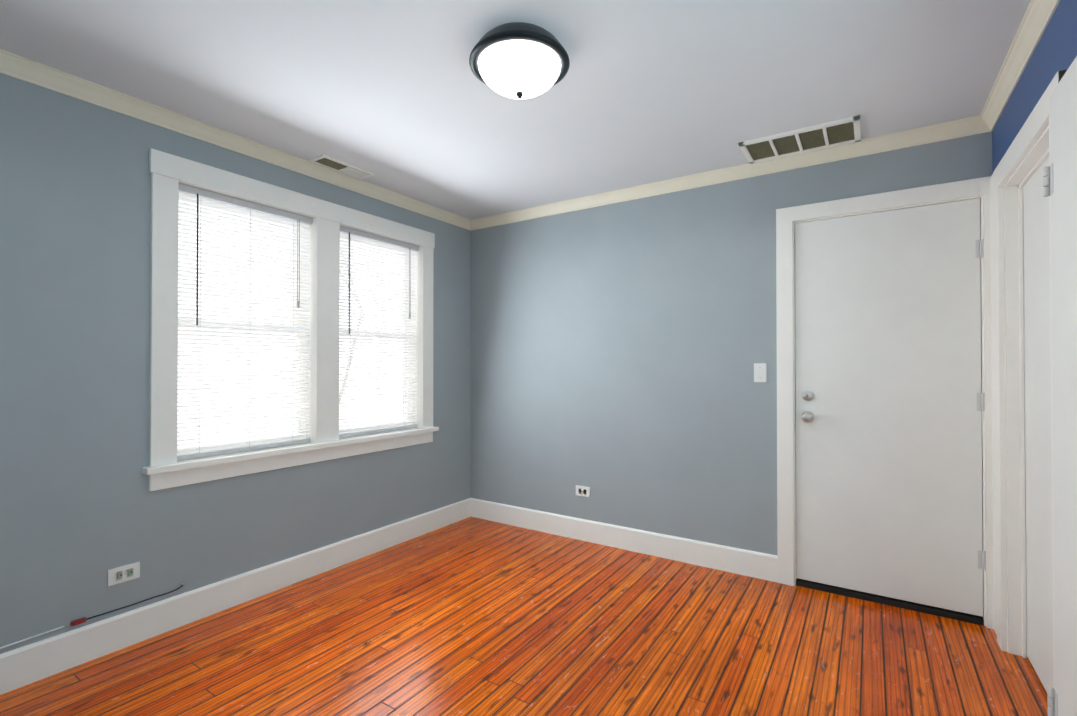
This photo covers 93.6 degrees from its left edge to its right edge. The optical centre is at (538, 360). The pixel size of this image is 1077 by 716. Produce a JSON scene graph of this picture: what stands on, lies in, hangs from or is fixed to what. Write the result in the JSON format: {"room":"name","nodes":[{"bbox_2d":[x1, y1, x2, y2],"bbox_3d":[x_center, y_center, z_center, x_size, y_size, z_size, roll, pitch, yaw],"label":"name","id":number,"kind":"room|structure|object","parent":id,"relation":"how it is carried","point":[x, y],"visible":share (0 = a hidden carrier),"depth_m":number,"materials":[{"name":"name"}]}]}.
{"room":"empty bedroom","nodes":[
{"label":"empty bedroom","id":0,"kind":"room"},
{"bbox_2d":[0,73,470,653],"bbox_3d":[-1.666,0.056,2.832,0.220,2.490,4.042,0,-1,33],"label":"wall","id":1,"kind":"structure","parent":0,"point":[84,509],"depth_m":2.26,"materials":[{"name":"paint"}]},
{"bbox_2d":[0,583,185,648],"bbox_3d":[-2.143,1.111,1.869,0.031,0.049,1.483,0,-1,33],"label":"cord","id":2,"kind":"object","parent":1,"relation":"attached to","point":[78,621],"visible":0.96,"depth_m":2.16,"materials":[{"name":"plastic"}]},
{"bbox_2d":[108,562,139,585],"bbox_3d":[-1.878,0.966,2.293,0.009,0.072,0.116,0,-1,33],"label":"electrical outlet","id":3,"kind":"object","parent":1,"relation":"attached to","point":[121,574],"visible":1,"depth_m":2.29,"materials":[{"name":"white plastic"}]},
{"bbox_2d":[0,49,471,230],"bbox_3d":[-1.553,-1.154,2.768,0.050,0.072,3.642,0,-1,33],"label":"crown molding","id":4,"kind":"structure","parent":1,"relation":"attached to","point":[13,65],"depth_m":2.52,"materials":[{"name":"beige paint"}]},
{"bbox_2d":[0,498,471,694],"bbox_3d":[-1.568,1.224,2.758,0.016,0.152,3.642,0,-1,33],"label":"baseboard","id":5,"kind":"structure","parent":1,"relation":"attached to","point":[33,662],"depth_m":2.52,"materials":[{"name":"white paint"}]},
{"bbox_2d":[142,148,438,490],"bbox_3d":[-1.385,-0.185,3.184,0.247,1.607,1.879,0,-1,33],"label":"window","id":6,"kind":"structure","parent":1,"relation":"in","point":[165,469],"depth_m":3.02,"materials":[{"name":"white paint"}]},
{"bbox_2d":[177,183,311,459],"bbox_3d":[-1.601,-0.191,2.803,0.050,1.374,0.731,0,-1,33],"label":"window blind","id":7,"kind":"object","parent":6,"relation":"attached to","point":[217,199],"visible":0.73,"depth_m":2.77,"materials":[{"name":"white plastic"}]},
{"bbox_2d":[339,226,418,437],"bbox_3d":[-1.116,-0.184,3.542,0.050,1.374,0.710,0,-1,33],"label":"window blind","id":8,"kind":"object","parent":6,"relation":"attached to","point":[358,235],"visible":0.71,"depth_m":3.52,"materials":[{"name":"white plastic"}]},
{"bbox_2d":[0,0,1030,219],"bbox_3d":[-0.207,-1.258,1.886,3.710,0.120,4.042,0,-1,33],"label":"ceiling","id":9,"kind":"structure","parent":0,"point":[398,97],"depth_m":2.12,"materials":[{"name":"white paint"}]},
{"bbox_2d":[310,154,374,178],"bbox_3d":[-1.195,-1.180,3.100,0.130,0.014,0.360,0,-1,33],"label":"ceiling vent","id":10,"kind":"object","parent":9,"relation":"in","point":[338,165],"visible":1,"depth_m":3.08,"materials":[{"name":"white metal"}]},
{"bbox_2d":[469,22,569,98],"bbox_3d":[-0.072,-1.097,1.924,0.381,0.200,0.381,0,-1,33],"label":"ceiling light","id":11,"kind":"object","parent":9,"relation":"attached to","point":[518,60],"visible":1,"depth_m":1.82,"materials":[{"name":"white glass"}]},
{"bbox_2d":[738,115,860,163],"bbox_3d":[1.410,-1.183,2.737,0.560,0.014,0.310,0,-1,33],"label":"ceiling vent","id":12,"kind":"object","parent":9,"relation":"in","point":[844,131],"visible":1,"depth_m":2.71,"materials":[{"name":"white metal"}]},
{"bbox_2d":[0,517,1047,715],"bbox_3d":[0.106,1.351,1.658,4.460,0.120,4.042,0,-1,33],"label":"floor","id":13,"kind":"structure","parent":0,"point":[471,616],"depth_m":2.26,"materials":[{"name":"brown wood"}]},
{"bbox_2d":[471,132,992,555],"bbox_3d":[0.925,0.065,3.400,3.490,2.500,0.150,0,-1,33],"label":"wall","id":14,"kind":"structure","parent":0,"point":[619,350],"depth_m":3.42,"materials":[{"name":"paint"}]},
{"bbox_2d":[576,485,589,496],"bbox_3d":[0.323,0.953,3.692,0.116,0.072,0.009,0,-1,33],"label":"electrical outlet","id":15,"kind":"object","parent":14,"relation":"attached to","point":[584,491],"visible":1,"depth_m":3.69,"materials":[{"name":"white plastic"}]},
{"bbox_2d":[472,498,777,582],"bbox_3d":[0.426,1.231,3.618,2.346,0.152,0.016,0,-1,33],"label":"baseboard","id":16,"kind":"structure","parent":14,"relation":"attached to","point":[759,565],"depth_m":3.44,"materials":[{"name":"white paint"}]},
{"bbox_2d":[472,116,975,229],"bbox_3d":[0.803,-1.149,3.370,3.210,0.072,0.050,0,-1,33],"label":"crown molding","id":17,"kind":"structure","parent":14,"relation":"attached to","point":[967,126],"depth_m":3.05,"materials":[{"name":"beige paint"}]},
{"bbox_2d":[754,363,766,381],"bbox_3d":[1.329,0.072,3.035,0.070,0.114,0.017,0,-1,33],"label":"switch plate","id":18,"kind":"object","parent":14,"relation":"attached to","point":[760,372],"visible":1,"depth_m":3.04,"materials":[{"name":"white plastic"}]},
{"bbox_2d":[795,198,985,616],"bbox_3d":[1.832,0.228,2.696,0.830,2.058,0.109,0,-1,33],"label":"back door","id":19,"kind":"structure","parent":14,"relation":"in","point":[890,405],"depth_m":2.69,"materials":[{"name":"white paint"}]},
{"bbox_2d":[992,0,1076,171],"bbox_3d":[1.226,0.043,0.815,0.150,2.500,3.842,0,-1,33],"label":"wall","id":20,"kind":"structure","parent":0,"point":[1055,51],"depth_m":1.78,"materials":[{"name":"paint"}]},
{"bbox_2d":[776,69,1066,688],"bbox_3d":[1.611,0.198,2.279,1.114,2.195,1.270,0,-1,33],"label":"door frame","id":21,"kind":"structure","parent":20,"relation":"attached to","point":[1025,156],"depth_m":2.40,"materials":[{"name":"white paint"}]},
{"bbox_2d":[976,0,1059,133],"bbox_3d":[1.197,-1.169,0.964,0.050,0.072,3.642,0,-1,33],"label":"crown molding","id":22,"kind":"structure","parent":20,"relation":"attached to","point":[1035,22],"depth_m":1.95,"materials":[{"name":"beige paint"}]},
{"bbox_2d":[1023,156,1053,691],"bbox_3d":[1.936,0.254,1.889,0.036,2.054,0.752,0,-1,33],"label":"door","id":23,"kind":"structure","parent":20,"relation":"in","point":[1038,431],"depth_m":2.03,"materials":[{"name":"white paint"}]},
{"bbox_2d":[1043,56,1076,715],"bbox_3d":[1.358,0.231,1.205,0.052,2.088,0.810,0,-1,33],"label":"door","id":24,"kind":"structure","parent":20,"relation":"in","point":[1060,179],"depth_m":1.44,"materials":[{"name":"white paint"}]},
{"label":"outside","id":25,"kind":"structure","parent":0,"visible":0},
{"bbox_2d":[177,201,402,448],"bbox_3d":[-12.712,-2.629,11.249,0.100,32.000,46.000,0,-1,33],"label":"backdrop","id":26,"kind":"structure","parent":25,"point":[208,431],"depth_m":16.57,"materials":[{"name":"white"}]},
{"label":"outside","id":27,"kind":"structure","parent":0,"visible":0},
{"bbox_2d":[339,252,362,405],"bbox_3d":[-3.643,-1.352,6.261,3.642,11.372,4.391,0,-1,33],"label":"tree","id":28,"kind":"object","parent":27,"point":[351,346],"depth_m":8.14,"materials":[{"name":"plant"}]}
]}

